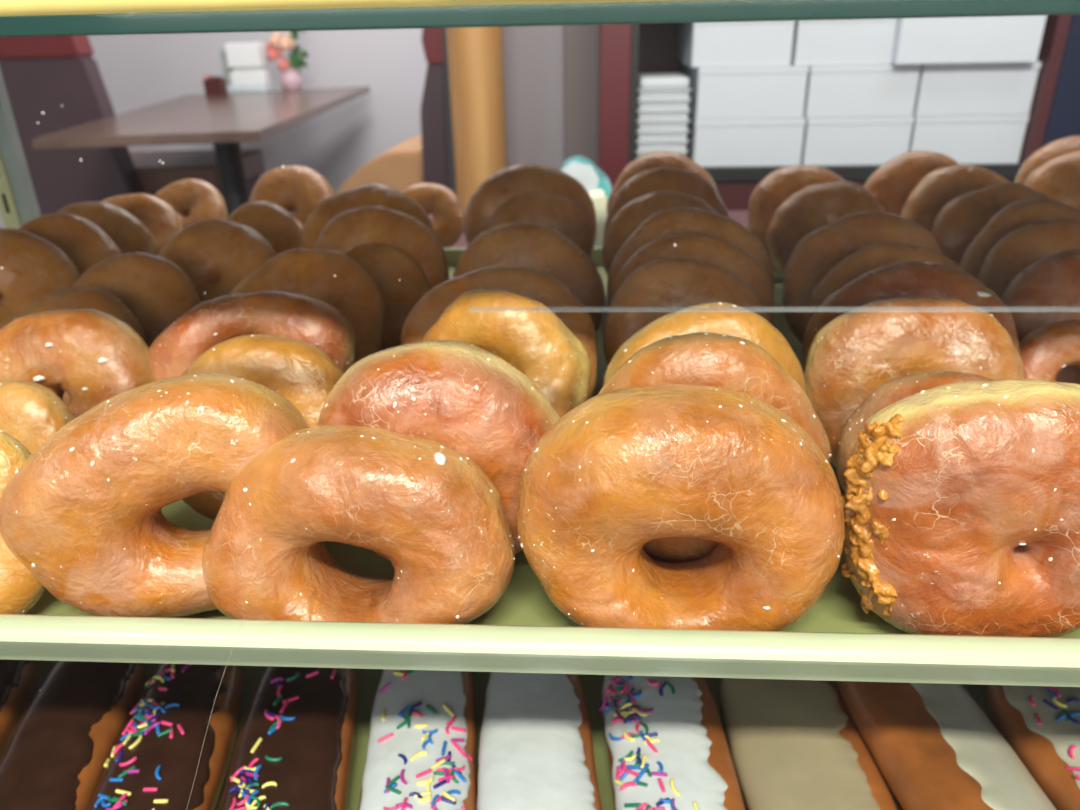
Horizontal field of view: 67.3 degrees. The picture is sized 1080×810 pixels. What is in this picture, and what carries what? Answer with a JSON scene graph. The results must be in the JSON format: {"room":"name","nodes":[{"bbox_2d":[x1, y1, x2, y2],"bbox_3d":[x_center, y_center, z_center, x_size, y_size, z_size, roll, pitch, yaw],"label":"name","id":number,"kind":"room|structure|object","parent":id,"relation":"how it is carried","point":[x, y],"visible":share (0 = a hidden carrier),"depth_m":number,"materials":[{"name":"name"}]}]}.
{"room":"food shop","nodes":[
{"label":"food shop","id":0,"kind":"room"},
{"bbox_2d":[0,213,4,227],"bbox_3d":[-2.991,-0.741,1.013,0.100,2.620,7.125,0,25,3],"label":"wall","id":1,"kind":"structure","parent":0,"point":[1,220],"depth_m":4.15,"materials":[{"name":"paint"}]},
{"bbox_2d":[88,29,427,213],"bbox_3d":[0.250,-2.211,4.020,6.000,2.620,0.120,0,25,3],"label":"wall","id":2,"kind":"structure","parent":0,"point":[137,71],"depth_m":4.29,"materials":[{"name":"white paint"}]},
{"bbox_3d":[0.079,0.511,1.409,6.000,0.100,7.125,0,25,3],"label":"floor","id":3,"kind":"structure","parent":0,"visible":0},
{"bbox_2d":[0,36,264,215],"bbox_3d":[-1.617,-0.963,3.269,0.801,1.062,0.612,0,25,3],"label":"bench","id":4,"kind":"object","parent":3,"relation":"on","point":[60,78],"visible":0.47,"depth_m":2.97,"materials":[{"name":"leather"}]},
{"bbox_2d":[31,86,369,215],"bbox_3d":[-1.244,-0.855,3.391,0.810,0.750,2.068,-2,25,-1],"label":"table","id":5,"kind":"object","parent":3,"relation":"on","point":[224,121],"visible":0.55,"depth_m":2.80,"materials":[{"name":"laminate"}]},
{"bbox_2d":[203,74,227,95],"bbox_3d":[-1.508,-1.487,3.766,0.084,0.089,0.060,0,25,3],"label":"holder","id":6,"kind":"object","parent":5,"relation":"on","point":[216,85],"visible":1,"depth_m":3.74,"materials":[{"name":"red plastic"}]},
{"bbox_2d":[220,42,272,91],"bbox_3d":[-1.432,-1.647,3.954,0.197,0.217,0.100,0,25,3],"label":"napkin dispenser","id":7,"kind":"object","parent":5,"relation":"on","point":[243,64],"visible":0.98,"depth_m":3.92,"materials":[{"name":"white paper"}]},
{"bbox_2d":[225,42,266,67],"bbox_3d":[-1.423,-1.696,3.930,0.158,0.108,0.100,0,25,3],"label":"napkin","id":8,"kind":"object","parent":7,"relation":"on","point":[237,55],"depth_m":3.89,"materials":[{"name":"paper"}]},
{"bbox_2d":[227,83,272,91],"bbox_3d":[-1.426,-1.564,3.992,0.187,0.034,0.100,0,25,3],"label":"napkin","id":9,"kind":"object","parent":7,"relation":"on","point":[232,87],"depth_m":3.95,"materials":[{"name":"paper"}]},
{"bbox_2d":[265,31,309,90],"bbox_3d":[-1.222,-1.716,3.933,0.197,0.352,0.110,0,25,3],"label":"flower vase","id":10,"kind":"object","parent":5,"relation":"on","point":[290,79],"visible":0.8,"depth_m":3.93,"materials":[{"name":"pink glass"}]},
{"bbox_2d":[337,28,455,193],"bbox_3d":[-0.488,-1.010,3.264,0.496,1.110,0.935,0,25,3],"label":"bench","id":11,"kind":"object","parent":3,"relation":"on","point":[428,157],"visible":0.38,"depth_m":2.82,"materials":[{"name":"purple leather"}]},
{"bbox_2d":[446,27,506,212],"bbox_3d":[-0.142,-1.056,1.560,0.117,2.620,0.117,0,25,3],"label":"wooden column","id":12,"kind":"structure","parent":3,"relation":"on","point":[475,55],"depth_m":1.71,"materials":[{"name":"brown wood"}]},
{"bbox_2d":[291,211,747,247],"bbox_3d":[0.181,0.067,1.386,1.300,0.720,0.350,0,25,3],"label":"countertop","id":13,"kind":"structure","parent":3,"relation":"on","point":[740,216],"depth_m":1.32,"materials":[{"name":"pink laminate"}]},
{"bbox_2d":[561,156,610,199],"bbox_3d":[0.068,-0.308,1.204,0.075,0.116,0.094,0,25,3],"label":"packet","id":14,"kind":"object","parent":13,"relation":"on","point":[581,168],"visible":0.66,"depth_m":1.15,"materials":[{"name":"plastic"}]},
{"bbox_2d":[589,189,606,246],"bbox_3d":[0.086,-0.247,1.107,0.047,0.087,0.050,0,25,3],"label":"carton","id":15,"kind":"object","parent":13,"relation":"on","point":[598,196],"visible":0.25,"depth_m":1.08,"materials":[{"name":"cardboard"}]},
{"bbox_2d":[0,0,1079,480],"bbox_3d":[0.100,0.123,0.607,1.770,1.280,0.674,0,25,3],"label":"display case","id":16,"kind":"object","parent":3,"relation":"on","point":[18,201],"visible":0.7,"depth_m":0.19,"materials":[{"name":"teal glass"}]},
{"bbox_2d":[154,179,227,227],"bbox_3d":[-0.372,-0.198,0.853,0.084,0.071,0.059,-4,25,-7],"label":"donut","id":17,"kind":"object","parent":16,"relation":"in","point":[193,200],"visible":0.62,"depth_m":0.85,"materials":[{"name":"food"}]},
{"bbox_2d":[187,619,243,806],"bbox_3d":[-0.093,0.090,0.231,0.032,0.075,0.001,0,25,3],"label":"strand","id":18,"kind":"object","parent":16,"relation":"attached to","point":[243,619],"visible":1,"depth_m":0.23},
{"bbox_2d":[249,165,333,225],"bbox_3d":[-0.257,-0.203,0.844,0.095,0.084,0.066,-1,25,0],"label":"donut","id":19,"kind":"object","parent":16,"relation":"in","point":[300,189],"visible":0.39,"depth_m":0.83,"materials":[{"name":"food"}]},
{"bbox_2d":[0,0,680,15],"bbox_3d":[0.094,-0.236,0.465,1.730,0.024,0.531,0,25,3],"label":"tray","id":20,"kind":"object","parent":16,"relation":"on","point":[7,7],"visible":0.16,"depth_m":0.24,"materials":[{"name":"yellow metal"}]},
{"bbox_2d":[402,183,464,247],"bbox_3d":[-0.116,-0.191,0.832,0.078,0.066,0.051,2,25,7],"label":"donut","id":21,"kind":"object","parent":16,"relation":"in","point":[446,208],"visible":0.47,"depth_m":0.82,"materials":[{"name":"food"}]},
{"bbox_2d":[36,660,991,809],"bbox_3d":[0.038,0.153,0.503,1.352,0.019,0.427,0,25,3],"label":"tray","id":22,"kind":"object","parent":16,"relation":"on","point":[368,680],"visible":0.02,"depth_m":0.47,"materials":[{"name":"green plastic"}]},
{"bbox_2d":[0,659,39,759],"bbox_3d":[-0.309,0.185,0.419,0.054,0.036,0.183,-7,26,-11],"label":"donut","id":23,"kind":"object","parent":22,"relation":"on","point":[19,679],"visible":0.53,"depth_m":0.46,"materials":[{"name":"food"}]},
{"bbox_2d":[0,661,146,809],"bbox_3d":[-0.247,0.185,0.415,0.055,0.035,0.183,-5,25,-9],"label":"donut","id":24,"kind":"object","parent":22,"relation":"on","point":[57,752],"visible":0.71,"depth_m":0.42,"materials":[{"name":"brown food"}]},
{"bbox_2d":[88,663,243,809],"bbox_3d":[-0.189,0.185,0.411,0.058,0.040,0.183,-4,25,-7],"label":"donut","id":25,"kind":"object","parent":22,"relation":"on","point":[154,764],"visible":0.92,"depth_m":0.41,"materials":[{"name":"brown food"}]},
{"bbox_2d":[219,666,357,809],"bbox_3d":[-0.125,0.185,0.407,0.061,0.040,0.184,-4,25,-6],"label":"donut","id":26,"kind":"object","parent":22,"relation":"on","point":[294,748],"visible":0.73,"depth_m":0.41,"materials":[{"name":"brown food"}]},
{"bbox_2d":[358,669,476,809],"bbox_3d":[-0.060,0.186,0.404,0.057,0.038,0.183,-3,25,-4],"label":"donut","id":27,"kind":"object","parent":22,"relation":"on","point":[422,748],"visible":0.85,"depth_m":0.41,"materials":[{"name":"white food"}]},
{"bbox_2d":[477,672,601,809],"bbox_3d":[-0.001,0.187,0.401,0.060,0.037,0.183,-2,25,-2],"label":"donut","id":28,"kind":"object","parent":22,"relation":"on","point":[536,751],"visible":0.74,"depth_m":0.40,"materials":[{"name":"white food"}]},
{"bbox_2d":[599,675,744,809],"bbox_3d":[0.066,0.186,0.396,0.064,0.042,0.183,-2,25,-2],"label":"donut","id":29,"kind":"object","parent":22,"relation":"on","point":[667,746],"visible":0.85,"depth_m":0.40,"materials":[{"name":"white food"}]},
{"bbox_2d":[719,678,897,809],"bbox_3d":[0.133,0.188,0.393,0.071,0.037,0.183,-2,25,-1],"label":"donut","id":30,"kind":"object","parent":22,"relation":"on","point":[793,744],"visible":0.85,"depth_m":0.40,"materials":[{"name":"beige food"}]},
{"bbox_2d":[837,681,1056,809],"bbox_3d":[0.203,0.182,0.386,0.079,0.048,0.183,-3,25,-4],"label":"donut","id":31,"kind":"object","parent":22,"relation":"on","point":[934,746],"visible":0.72,"depth_m":0.39,"materials":[{"name":"brown food"}]},
{"bbox_2d":[984,685,1079,809],"bbox_3d":[0.285,0.188,0.384,0.081,0.038,0.184,-3,25,-4],"label":"donut","id":32,"kind":"object","parent":22,"relation":"on","point":[1041,724],"visible":0.66,"depth_m":0.41,"materials":[{"name":"brown food"}]},
{"bbox_2d":[0,247,1079,686],"bbox_3d":[0.041,-0.027,0.530,1.352,0.027,0.566,0,25,3],"label":"tray","id":33,"kind":"object","parent":16,"relation":"on","point":[524,631],"visible":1,"depth_m":0.28,"materials":[{"name":"green plastic"}]},
{"bbox_2d":[0,430,45,613],"bbox_3d":[-0.217,0.048,0.314,0.057,0.075,0.039,-8,26,-14],"label":"donut","id":34,"kind":"object","parent":33,"relation":"on","point":[20,590],"visible":0.44,"depth_m":0.31,"materials":[{"name":"orange food"}]},
{"bbox_2d":[0,380,74,453],"bbox_3d":[-0.240,0.026,0.367,0.066,0.071,0.043,-8,26,-14],"label":"donut","id":35,"kind":"object","parent":33,"relation":"on","point":[31,413],"visible":0.2,"depth_m":0.36,"materials":[{"name":"orange food"}]},
{"bbox_2d":[0,228,80,329],"bbox_3d":[-0.378,-0.075,0.570,0.106,0.088,0.077,-8,26,-15],"label":"donut","id":36,"kind":"object","parent":33,"relation":"on","point":[33,266],"visible":0.61,"depth_m":0.56,"materials":[{"name":"brown food"}]},
{"bbox_2d":[19,213,121,275],"bbox_3d":[-0.365,-0.096,0.615,0.086,0.088,0.088,15,30,31],"label":"donut","id":37,"kind":"object","parent":33,"relation":"on","point":[85,243],"visible":0.17,"depth_m":0.61,"materials":[{"name":"food"}]},
{"bbox_2d":[0,308,155,417],"bbox_3d":[-0.239,-0.004,0.413,0.093,0.086,0.060,-5,25,-8],"label":"donut","id":38,"kind":"object","parent":33,"relation":"on","point":[93,356],"visible":0.48,"depth_m":0.40,"materials":[{"name":"orange food"}]},
{"bbox_2d":[12,287,145,403],"bbox_3d":[-0.287,-0.034,0.501,0.084,0.068,0.064,-6,25,-10],"label":"donut","id":39,"kind":"object","parent":33,"relation":"on","point":[73,297],"visible":0.12,"depth_m":0.50,"materials":[{"name":"food"}]},
{"bbox_2d":[57,202,154,254],"bbox_3d":[-0.379,-0.127,0.689,0.096,0.081,0.073,-3,25,-5],"label":"donut","id":40,"kind":"object","parent":33,"relation":"on","point":[130,235],"visible":0.16,"depth_m":0.69,"materials":[{"name":"food"}]},
{"bbox_2d":[72,252,199,347],"bbox_3d":[-0.275,-0.058,0.541,0.093,0.077,0.072,-8,26,-13],"label":"donut","id":41,"kind":"object","parent":33,"relation":"on","point":[158,291],"visible":0.32,"depth_m":0.53,"materials":[{"name":"brown food"}]},
{"bbox_2d":[101,193,182,255],"bbox_3d":[-0.380,-0.155,0.758,0.091,0.075,0.068,-7,26,-12],"label":"donut","id":42,"kind":"object","parent":33,"relation":"on","point":[162,221],"visible":0.23,"depth_m":0.75,"materials":[{"name":"food"}]},
{"bbox_2d":[0,373,309,617],"bbox_3d":[-0.143,0.036,0.316,0.118,0.094,0.056,-5,25,-8],"label":"donut","id":43,"kind":"object","parent":33,"relation":"on","point":[83,514],"visible":0.74,"depth_m":0.29,"materials":[{"name":"brown food"}]},
{"bbox_2d":[159,219,276,302],"bbox_3d":[-0.239,-0.090,0.601,0.087,0.085,0.080,15,29,31],"label":"donut","id":44,"kind":"object","parent":33,"relation":"on","point":[207,250],"visible":0.59,"depth_m":0.59,"materials":[{"name":"brown food"}]},
{"bbox_2d":[148,291,354,379],"bbox_3d":[-0.153,-0.016,0.432,0.108,0.089,0.068,-1,25,1],"label":"donut","id":45,"kind":"object","parent":33,"relation":"on","point":[317,323],"visible":0.27,"depth_m":0.41,"materials":[{"name":"brown food"}]},
{"bbox_2d":[181,334,342,520],"bbox_3d":[-0.129,0.012,0.377,0.087,0.085,0.064,-2,25,-1],"label":"donut","id":46,"kind":"object","parent":33,"relation":"on","point":[302,373],"visible":0.3,"depth_m":0.36,"materials":[{"name":"orange food"}]},
{"bbox_2d":[226,201,300,254],"bbox_3d":[-0.235,-0.123,0.674,0.073,0.082,0.078,-23,33,-39],"label":"donut","id":47,"kind":"object","parent":33,"relation":"on","point":[273,222],"visible":0.15,"depth_m":0.67,"materials":[{"name":"food"}]},
{"bbox_2d":[294,218,302,230],"bbox_3d":[-0.245,-0.139,0.736,0.074,0.058,0.057,-3,25,-4],"label":"donut","id":48,"kind":"object","parent":33,"relation":"on","point":[297,221],"visible":0.02,"depth_m":0.73,"materials":[{"name":"food"}]},
{"bbox_2d":[230,248,384,362],"bbox_3d":[-0.150,-0.050,0.510,0.104,0.085,0.076,7,26,18],"label":"donut","id":49,"kind":"object","parent":33,"relation":"on","point":[331,277],"visible":0.24,"depth_m":0.50,"materials":[{"name":"brown food"}]},
{"bbox_2d":[202,424,514,623],"bbox_3d":[-0.069,0.045,0.312,0.120,0.078,0.064,1,25,4],"label":"donut","id":50,"kind":"object","parent":33,"relation":"on","point":[442,524],"visible":0.98,"depth_m":0.29,"materials":[{"name":"brown food"}]},
{"bbox_2d":[299,184,435,248],"bbox_3d":[-0.136,-0.120,0.644,0.111,0.098,0.079,3,25,9],"label":"donut","id":51,"kind":"object","parent":33,"relation":"on","point":[380,195],"visible":0.13,"depth_m":0.64,"materials":[{"name":"food"}]},
{"bbox_2d":[314,206,449,288],"bbox_3d":[-0.119,-0.097,0.602,0.106,0.092,0.075,6,26,15],"label":"donut","id":52,"kind":"object","parent":33,"relation":"on","point":[351,228],"visible":0.31,"depth_m":0.59,"materials":[{"name":"brown food"}]},
{"bbox_2d":[345,243,429,350],"bbox_3d":[-0.117,-0.077,0.583,0.082,0.071,0.060,7,26,17],"label":"donut","id":53,"kind":"object","parent":33,"relation":"on","point":[401,282],"visible":0.31,"depth_m":0.57,"materials":[{"name":"brown food"}]},
{"bbox_2d":[318,340,559,560],"bbox_3d":[-0.039,0.022,0.335,0.102,0.098,0.051,1,25,4],"label":"donut","id":54,"kind":"object","parent":33,"relation":"on","point":[461,396],"visible":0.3,"depth_m":0.31,"materials":[{"name":"brown food"}]},
{"bbox_2d":[400,267,597,400],"bbox_3d":[-0.022,-0.025,0.439,0.107,0.094,0.065,-3,25,-3],"label":"donut","id":55,"kind":"object","parent":33,"relation":"on","point":[540,286],"visible":0.12,"depth_m":0.43,"materials":[{"name":"brown food"}]},
{"bbox_2d":[420,289,591,417],"bbox_3d":[-0.024,-0.007,0.398,0.091,0.097,0.058,11,28,24],"label":"donut","id":56,"kind":"object","parent":33,"relation":"on","point":[521,330],"visible":0.31,"depth_m":0.38,"materials":[{"name":"orange food"}]},
{"bbox_2d":[452,222,604,331],"bbox_3d":[-0.010,-0.071,0.539,0.104,0.093,0.066,7,26,18],"label":"donut","id":57,"kind":"object","parent":33,"relation":"on","point":[536,246],"visible":0.27,"depth_m":0.53,"materials":[{"name":"brown food"}]},
{"bbox_2d":[464,164,596,244],"bbox_3d":[-0.009,-0.154,0.706,0.116,0.102,0.066,2,25,7],"label":"donut","id":58,"kind":"object","parent":33,"relation":"on","point":[507,183],"visible":0.37,"depth_m":0.69,"materials":[{"name":"brown food"}]},
{"bbox_2d":[486,192,593,256],"bbox_3d":[-0.002,-0.135,0.687,0.095,0.083,0.060,4,25,10],"label":"donut","id":59,"kind":"object","parent":33,"relation":"on","point":[564,215],"visible":0.23,"depth_m":0.68,"materials":[{"name":"brown food"}]},
{"bbox_2d":[602,191,717,275],"bbox_3d":[0.098,-0.117,0.631,0.100,0.094,0.060,3,25,9],"label":"donut","id":60,"kind":"object","parent":33,"relation":"on","point":[632,214],"visible":0.2,"depth_m":0.62,"materials":[{"name":"food"}]},
{"bbox_2d":[604,167,728,235],"bbox_3d":[0.107,-0.147,0.687,0.108,0.101,0.065,-3,25,-5],"label":"donut","id":61,"kind":"object","parent":33,"relation":"on","point":[645,182],"visible":0.15,"depth_m":0.67,"materials":[{"name":"food"}]},
{"bbox_2d":[517,384,844,630],"bbox_3d":[0.050,0.039,0.298,0.118,0.095,0.060,0,25,2],"label":"donut","id":62,"kind":"object","parent":33,"relation":"on","point":[725,466],"visible":0.99,"depth_m":0.27,"materials":[{"name":"brown food"}]},
{"bbox_2d":[603,258,771,366],"bbox_3d":[0.083,-0.034,0.457,0.094,0.091,0.058,-4,25,-5],"label":"donut","id":63,"kind":"object","parent":33,"relation":"on","point":[656,289],"visible":0.2,"depth_m":0.45,"materials":[{"name":"brown food"}]},
{"bbox_2d":[607,207,774,304],"bbox_3d":[0.099,-0.078,0.538,0.110,0.101,0.063,-1,25,0],"label":"donut","id":64,"kind":"object","parent":33,"relation":"on","point":[666,222],"visible":0.15,"depth_m":0.52,"materials":[{"name":"brown food"}]},
{"bbox_2d":[611,231,774,322],"bbox_3d":[0.095,-0.059,0.507,0.100,0.094,0.057,2,25,8],"label":"donut","id":65,"kind":"object","parent":33,"relation":"on","point":[694,245],"visible":0.18,"depth_m":0.49,"materials":[{"name":"brown food"}]},
{"bbox_2d":[603,302,805,392],"bbox_3d":[0.078,0.000,0.384,0.095,0.092,0.055,-3,25,-4],"label":"donut","id":66,"kind":"object","parent":33,"relation":"on","point":[713,317],"visible":0.12,"depth_m":0.37,"materials":[{"name":"orange food"}]},
{"bbox_2d":[599,332,831,562],"bbox_3d":[0.068,0.019,0.333,0.097,0.101,0.046,0,25,3],"label":"donut","id":67,"kind":"object","parent":33,"relation":"on","point":[697,358],"visible":0.21,"depth_m":0.31,"materials":[{"name":"orange food"}]},
{"bbox_2d":[748,165,844,275],"bbox_3d":[0.239,-0.166,0.732,0.100,0.093,0.067,2,25,8],"label":"donut","id":68,"kind":"object","parent":33,"relation":"on","point":[779,185],"visible":0.23,"depth_m":0.72,"materials":[{"name":"food"}]},
{"bbox_2d":[766,181,885,276],"bbox_3d":[0.247,-0.144,0.694,0.104,0.086,0.062,4,26,11],"label":"donut","id":69,"kind":"object","parent":33,"relation":"on","point":[813,207],"visible":0.3,"depth_m":0.69,"materials":[{"name":"brown food"}]},
{"bbox_2d":[782,211,942,343],"bbox_3d":[0.214,-0.075,0.535,0.106,0.096,0.065,4,25,10],"label":"donut","id":70,"kind":"object","parent":33,"relation":"on","point":[822,249],"visible":0.21,"depth_m":0.53,"materials":[{"name":"brown food"}]},
{"bbox_2d":[801,241,964,335],"bbox_3d":[0.209,-0.048,0.482,0.103,0.092,0.059,0,25,3],"label":"donut","id":71,"kind":"object","parent":33,"relation":"on","point":[876,255],"visible":0.15,"depth_m":0.47,"materials":[{"name":"brown food"}]},
{"bbox_2d":[803,261,1019,364],"bbox_3d":[0.195,-0.026,0.430,0.107,0.096,0.058,6,26,16],"label":"donut","id":72,"kind":"object","parent":33,"relation":"on","point":[909,278],"visible":0.19,"depth_m":0.41,"materials":[{"name":"brown food"}]},
{"bbox_2d":[864,150,959,215],"bbox_3d":[0.348,-0.180,0.748,0.104,0.100,0.066,4,26,11],"label":"donut","id":73,"kind":"object","parent":33,"relation":"on","point":[892,183],"visible":0.14,"depth_m":0.74,"materials":[{"name":"food"}]},
{"bbox_2d":[803,296,1025,468],"bbox_3d":[0.176,-0.003,0.386,0.099,0.093,0.058,2,25,7],"label":"donut","id":74,"kind":"object","parent":33,"relation":"on","point":[871,345],"visible":0.34,"depth_m":0.37,"materials":[{"name":"orange food"}]},
{"bbox_2d":[837,370,994,492],"bbox_3d":[0.168,0.025,0.343,0.084,0.078,0.042,-2,25,-2],"label":"donut","id":75,"kind":"object","parent":33,"relation":"on","point":[888,393],"visible":0.1,"depth_m":0.33,"materials":[{"name":"orange food"}]},
{"bbox_2d":[900,164,1009,232],"bbox_3d":[0.366,-0.157,0.703,0.105,0.095,0.066,2,25,8],"label":"donut","id":76,"kind":"object","parent":33,"relation":"on","point":[940,186],"visible":0.2,"depth_m":0.69,"materials":[{"name":"brown food"}]},
{"bbox_2d":[841,379,1079,636],"bbox_3d":[0.158,0.039,0.288,0.103,0.100,0.050,4,25,10],"label":"donut","id":77,"kind":"object","parent":33,"relation":"on","point":[961,500],"visible":0.98,"depth_m":0.27,"materials":[{"name":"brown food"}]},
{"bbox_2d":[931,182,1050,265],"bbox_3d":[0.355,-0.120,0.627,0.100,0.094,0.062,3,25,8],"label":"donut","id":78,"kind":"object","parent":33,"relation":"on","point":[957,224],"visible":0.2,"depth_m":0.62,"materials":[{"name":"brown food"}]},
{"bbox_2d":[960,199,1079,278],"bbox_3d":[0.346,-0.093,0.567,0.095,0.095,0.067,-4,25,-6],"label":"donut","id":79,"kind":"object","parent":33,"relation":"on","point":[1018,214],"visible":0.15,"depth_m":0.56,"materials":[{"name":"food"}]},
{"bbox_2d":[978,220,1079,298],"bbox_3d":[0.339,-0.072,0.531,0.098,0.089,0.061,5,26,13],"label":"donut","id":80,"kind":"object","parent":33,"relation":"on","point":[1024,246],"visible":0.17,"depth_m":0.52,"materials":[{"name":"brown food"}]},
{"bbox_2d":[1001,248,1079,383],"bbox_3d":[0.312,-0.042,0.465,0.096,0.090,0.057,9,27,20],"label":"donut","id":81,"kind":"object","parent":33,"relation":"on","point":[1047,291],"visible":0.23,"depth_m":0.46,"materials":[{"name":"brown food"}]},
{"bbox_2d":[1019,320,1079,380],"bbox_3d":[0.279,-0.009,0.421,0.073,0.069,0.044,4,25,10],"label":"donut","id":82,"kind":"object","parent":33,"relation":"on","point":[1050,348],"visible":0.39,"depth_m":0.41,"materials":[{"name":"food"}]},
{"bbox_2d":[1024,150,1079,210],"bbox_3d":[0.494,-0.178,0.739,0.107,0.100,0.066,2,25,7],"label":"donut","id":83,"kind":"object","parent":33,"relation":"on","point":[1058,179],"visible":0.36,"depth_m":0.73,"materials":[{"name":"food"}]},
{"bbox_2d":[0,14,1079,37],"bbox_3d":[0.093,-0.216,0.452,1.770,0.005,0.589,0,25,3],"label":"shelf","id":84,"kind":"object","parent":16,"relation":"attached to","point":[62,25],"depth_m":0.19,"materials":[{"name":"clear glass"}]},
{"bbox_2d":[606,151,716,214],"bbox_3d":[0.119,-0.196,0.793,0.108,0.099,0.060,-1,25,1],"label":"donut","id":85,"kind":"object","parent":16,"relation":"on","point":[654,159],"visible":0.18,"depth_m":0.78,"materials":[{"name":"food"}]},
{"bbox_2d":[1015,136,1079,183],"bbox_3d":[0.526,-0.209,0.799,0.108,0.103,0.064,-3,25,-3],"label":"donut","id":86,"kind":"object","parent":16,"relation":"on","point":[1066,145],"visible":0.13,"depth_m":0.79,"materials":[{"name":"food"}]},
{"bbox_2d":[503,25,598,170],"bbox_3d":[0.027,-0.958,1.839,0.262,2.200,0.040,0,25,3],"label":"partition panel","id":87,"kind":"object","parent":3,"relation":"on","point":[551,72],"visible":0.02,"depth_m":1.92,"materials":[{"name":"grey paint"}]},
{"bbox_2d":[597,15,1071,210],"bbox_3d":[0.534,-0.483,1.759,0.816,1.388,0.430,0,25,3],"label":"shelving unit","id":88,"kind":"object","parent":3,"relation":"on","point":[625,52],"visible":0.09,"depth_m":1.53,"materials":[{"name":"red laminate"}]},
{"bbox_2d":[685,112,805,166],"bbox_3d":[0.406,-0.563,1.683,0.206,0.087,0.302,0,25,3],"label":"box","id":89,"kind":"object","parent":88,"relation":"on","point":[761,141],"visible":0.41,"depth_m":1.55,"materials":[{"name":"white cardboard"}]},
{"bbox_2d":[682,64,808,118],"bbox_3d":[0.402,-0.644,1.645,0.200,0.090,0.302,0,25,3],"label":"box","id":90,"kind":"object","parent":89,"relation":"on","point":[748,92],"visible":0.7,"depth_m":1.51,"materials":[{"name":"white cardboard"}]},
{"bbox_2d":[676,20,794,66],"bbox_3d":[0.378,-0.725,1.613,0.182,0.083,0.302,0,25,3],"label":"box","id":91,"kind":"object","parent":90,"relation":"on","point":[733,44],"visible":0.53,"depth_m":1.48,"materials":[{"name":"white cardboard"}]},
{"bbox_2d":[790,19,896,65],"bbox_3d":[0.562,-0.724,1.603,0.178,0.083,0.302,0,25,3],"label":"box","id":92,"kind":"object","parent":90,"relation":"on","point":[828,42],"visible":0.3,"depth_m":1.47,"materials":[{"name":"white cardboard"}]},
{"bbox_2d":[800,116,914,165],"bbox_3d":[0.610,-0.562,1.671,0.195,0.087,0.302,0,25,3],"label":"box","id":93,"kind":"object","parent":88,"relation":"on","point":[832,141],"visible":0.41,"depth_m":1.53,"materials":[{"name":"white cardboard"}]},
{"bbox_2d":[803,64,921,117],"bbox_3d":[0.604,-0.643,1.633,0.198,0.090,0.302,0,25,3],"label":"box","id":94,"kind":"object","parent":93,"relation":"on","point":[861,90],"visible":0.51,"depth_m":1.50,"materials":[{"name":"white cardboard"}]},
{"bbox_2d":[702,164,1021,180],"bbox_3d":[0.557,-0.522,1.723,0.725,0.025,0.380,0,25,3],"label":"shelf","id":95,"kind":"object","parent":88,"relation":"attached to","point":[1009,172],"depth_m":1.55,"materials":[{"name":"black metal"}]},
{"bbox_2d":[908,115,1029,163],"bbox_3d":[0.812,-0.560,1.659,0.204,0.087,0.302,0,25,3],"label":"box","id":96,"kind":"object","parent":88,"relation":"on","point":[974,139],"visible":0.44,"depth_m":1.52,"materials":[{"name":"white cardboard"}]},
{"bbox_2d":[913,61,1041,115],"bbox_3d":[0.809,-0.641,1.621,0.207,0.090,0.302,0,25,3],"label":"box","id":97,"kind":"object","parent":96,"relation":"on","point":[963,89],"visible":0.53,"depth_m":1.49,"materials":[{"name":"white cardboard"}]},
{"bbox_2d":[891,15,1046,64],"bbox_3d":[0.767,-0.715,1.561,0.246,0.095,0.302,0,25,3],"label":"box","id":98,"kind":"object","parent":97,"relation":"on","point":[971,39],"visible":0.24,"depth_m":1.43,"materials":[{"name":"white cardboard"}]},
{"bbox_3d":[0.241,-0.506,1.650,0.101,0.018,0.160,0,25,3],"label":"container","id":99,"kind":"object","parent":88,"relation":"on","visible":0},
{"bbox_2d":[636,143,687,156],"bbox_3d":[0.241,-0.523,1.642,0.101,0.018,0.160,0,25,3],"label":"container","id":100,"kind":"object","parent":99,"relation":"on","point":[640,151],"visible":0.4,"depth_m":1.57,"materials":[{"name":"plastic"}]},
{"bbox_2d":[636,133,688,146],"bbox_3d":[0.240,-0.540,1.634,0.101,0.018,0.160,0,25,3],"label":"container","id":101,"kind":"object","parent":100,"relation":"on","point":[651,141],"visible":0.57,"depth_m":1.57,"materials":[{"name":"plastic"}]},
{"bbox_2d":[636,124,688,136],"bbox_3d":[0.240,-0.557,1.627,0.101,0.018,0.160,0,25,3],"label":"container","id":102,"kind":"object","parent":101,"relation":"on","point":[642,131],"visible":0.55,"depth_m":1.56,"materials":[{"name":"plastic"}]},
{"bbox_2d":[637,114,689,125],"bbox_3d":[0.240,-0.574,1.619,0.101,0.018,0.160,0,25,3],"label":"container","id":103,"kind":"object","parent":102,"relation":"on","point":[641,120],"visible":0.45,"depth_m":1.55,"materials":[{"name":"plastic"}]},
{"bbox_2d":[637,103,689,115],"bbox_3d":[0.239,-0.591,1.611,0.101,0.018,0.160,0,25,3],"label":"container","id":104,"kind":"object","parent":103,"relation":"on","point":[670,110],"visible":0.51,"depth_m":1.54,"materials":[{"name":"plastic"}]},
{"bbox_2d":[637,94,690,105],"bbox_3d":[0.239,-0.608,1.603,0.101,0.018,0.160,0,25,3],"label":"container","id":105,"kind":"object","parent":104,"relation":"on","point":[642,100],"visible":0.61,"depth_m":1.53,"materials":[{"name":"plastic"}]},
{"bbox_2d":[638,73,691,94],"bbox_3d":[0.238,-0.631,1.592,0.101,0.032,0.160,0,25,3],"label":"container","id":106,"kind":"object","parent":105,"relation":"on","point":[650,83],"visible":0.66,"depth_m":1.53,"materials":[{"name":"plastic"}]},
{"bbox_2d":[1041,15,1079,147],"bbox_3d":[1.590,-0.932,1.595,1.000,2.300,0.050,0,25,3],"label":"wall","id":107,"kind":"structure","parent":3,"relation":"on","point":[1063,121],"depth_m":1.72,"materials":[{"name":"paint"}]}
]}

